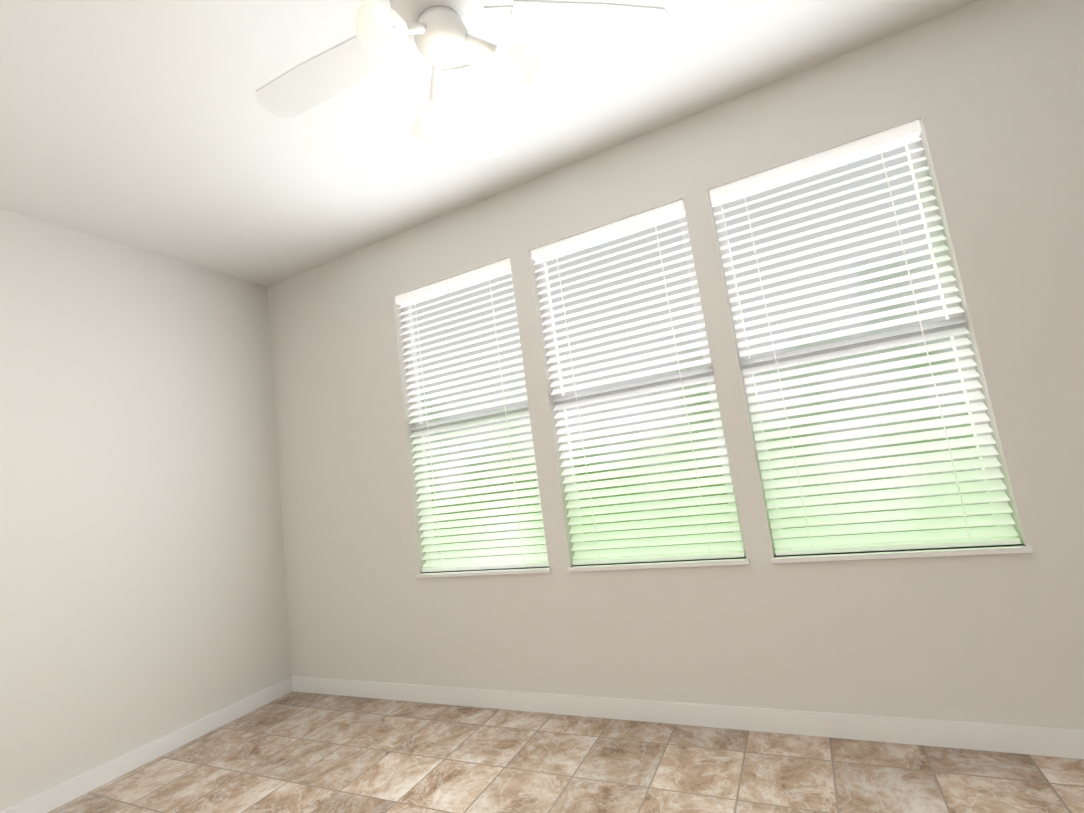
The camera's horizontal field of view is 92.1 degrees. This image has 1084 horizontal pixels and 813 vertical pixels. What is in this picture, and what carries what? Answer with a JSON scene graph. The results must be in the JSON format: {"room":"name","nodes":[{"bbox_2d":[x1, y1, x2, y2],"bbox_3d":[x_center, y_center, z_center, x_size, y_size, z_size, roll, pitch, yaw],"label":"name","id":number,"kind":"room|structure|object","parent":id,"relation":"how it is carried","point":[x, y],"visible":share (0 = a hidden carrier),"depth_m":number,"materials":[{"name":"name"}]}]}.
{"room":"empty living room","nodes":[
{"label":"empty living room","id":0,"kind":"room"},
{"bbox_2d":[0,208,291,810],"bbox_3d":[-3.495,0.275,0.222,0.120,2.750,7.760,-11,-8,25],"label":"wall","id":1,"kind":"structure","parent":0,"point":[143,596],"depth_m":2.75,"materials":[{"name":"white paint"}]},
{"bbox_2d":[0,676,291,812],"bbox_3d":[-2.258,1.709,2.080,0.014,0.089,2.850,-11,-8,25],"label":"baseboard","id":2,"kind":"structure","parent":1,"relation":"attached to","point":[52,798],"depth_m":2.61,"materials":[{"name":"white wood"}]},
{"bbox_2d":[0,0,976,285],"bbox_3d":[-0.680,-1.705,-1.020,6.860,0.100,7.760,-11,-8,25],"label":"ceiling","id":3,"kind":"structure","parent":0,"point":[152,126],"depth_m":2.19,"materials":[{"name":"white paint"}]},
{"bbox_2d":[256,0,669,157],"bbox_3d":[-0.331,-1.092,1.449,1.252,0.557,1.298,-11,-8,25],"label":"ceiling fan","id":4,"kind":"object","parent":3,"relation":"hanging from","point":[440,33],"visible":1,"depth_m":1.51,"materials":[{"name":"white plastic"}]},
{"bbox_2d":[48,691,1083,812],"bbox_3d":[-0.314,1.098,-1.387,6.860,0.100,7.760,-11,-8,25],"label":"floor","id":5,"kind":"structure","parent":0,"point":[297,752],"depth_m":2.11,"materials":[{"name":"tile"}]},
{"bbox_2d":[267,0,1083,729],"bbox_3d":[1.176,-0.073,2.223,6.620,2.750,0.120,-11,-8,25],"label":"wall","id":6,"kind":"structure","parent":0,"point":[989,94],"depth_m":2.27,"materials":[{"name":"white paint"}]},
{"bbox_2d":[402,273,550,577],"bbox_3d":[-0.419,0.082,2.978,0.850,1.690,0.135,-11,-8,25],"label":"window","id":7,"kind":"structure","parent":6,"relation":"in","point":[481,571],"depth_m":3.08,"materials":[{"name":"white plastic"}]},
{"bbox_2d":[395,258,548,571],"bbox_3d":[-0.424,0.070,2.971,0.818,1.664,0.053,-11,-8,25],"label":"window blinds","id":8,"kind":"object","parent":7,"relation":"attached to","point":[453,284],"visible":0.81,"depth_m":2.94,"materials":[{"name":"white plastic"}]},
{"bbox_2d":[536,215,749,571],"bbox_3d":[0.426,-0.082,2.576,0.850,1.690,0.135,-11,-8,25],"label":"window","id":9,"kind":"structure","parent":6,"relation":"in","point":[691,563],"depth_m":2.52,"materials":[{"name":"white plastic"}]},
{"bbox_2d":[531,200,745,564],"bbox_3d":[0.421,-0.093,2.570,0.818,1.664,0.053,-11,-8,25],"label":"window blinds","id":10,"kind":"object","parent":9,"relation":"attached to","point":[626,227],"visible":0.94,"depth_m":2.54,"materials":[{"name":"white plastic"}]},
{"bbox_2d":[292,676,1083,758],"bbox_3d":[1.317,1.230,1.990,6.616,0.089,0.014,-11,-8,25],"label":"baseboard","id":11,"kind":"structure","parent":6,"relation":"attached to","point":[1041,741],"depth_m":2.19,"materials":[{"name":"white wood"}]},
{"bbox_2d":[709,136,1032,562],"bbox_3d":[1.263,-0.243,2.179,0.850,1.690,0.135,-11,-8,25],"label":"window","id":12,"kind":"structure","parent":6,"relation":"in","point":[928,552],"depth_m":2.11,"materials":[{"name":"white plastic"}]},
{"bbox_2d":[709,120,1020,555],"bbox_3d":[1.257,-0.254,2.172,0.818,1.664,0.053,-11,-8,25],"label":"window blinds","id":13,"kind":"object","parent":12,"relation":"attached to","point":[877,143],"visible":0.98,"depth_m":2.13,"materials":[{"name":"white plastic"}]},
{"label":"outside","id":14,"kind":"structure","parent":0,"visible":0},
{"bbox_2d":[412,146,994,558],"bbox_3d":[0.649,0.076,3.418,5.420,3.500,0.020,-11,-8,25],"label":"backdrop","id":15,"kind":"structure","parent":14,"point":[868,180],"depth_m":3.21,"materials":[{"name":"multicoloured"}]}
]}

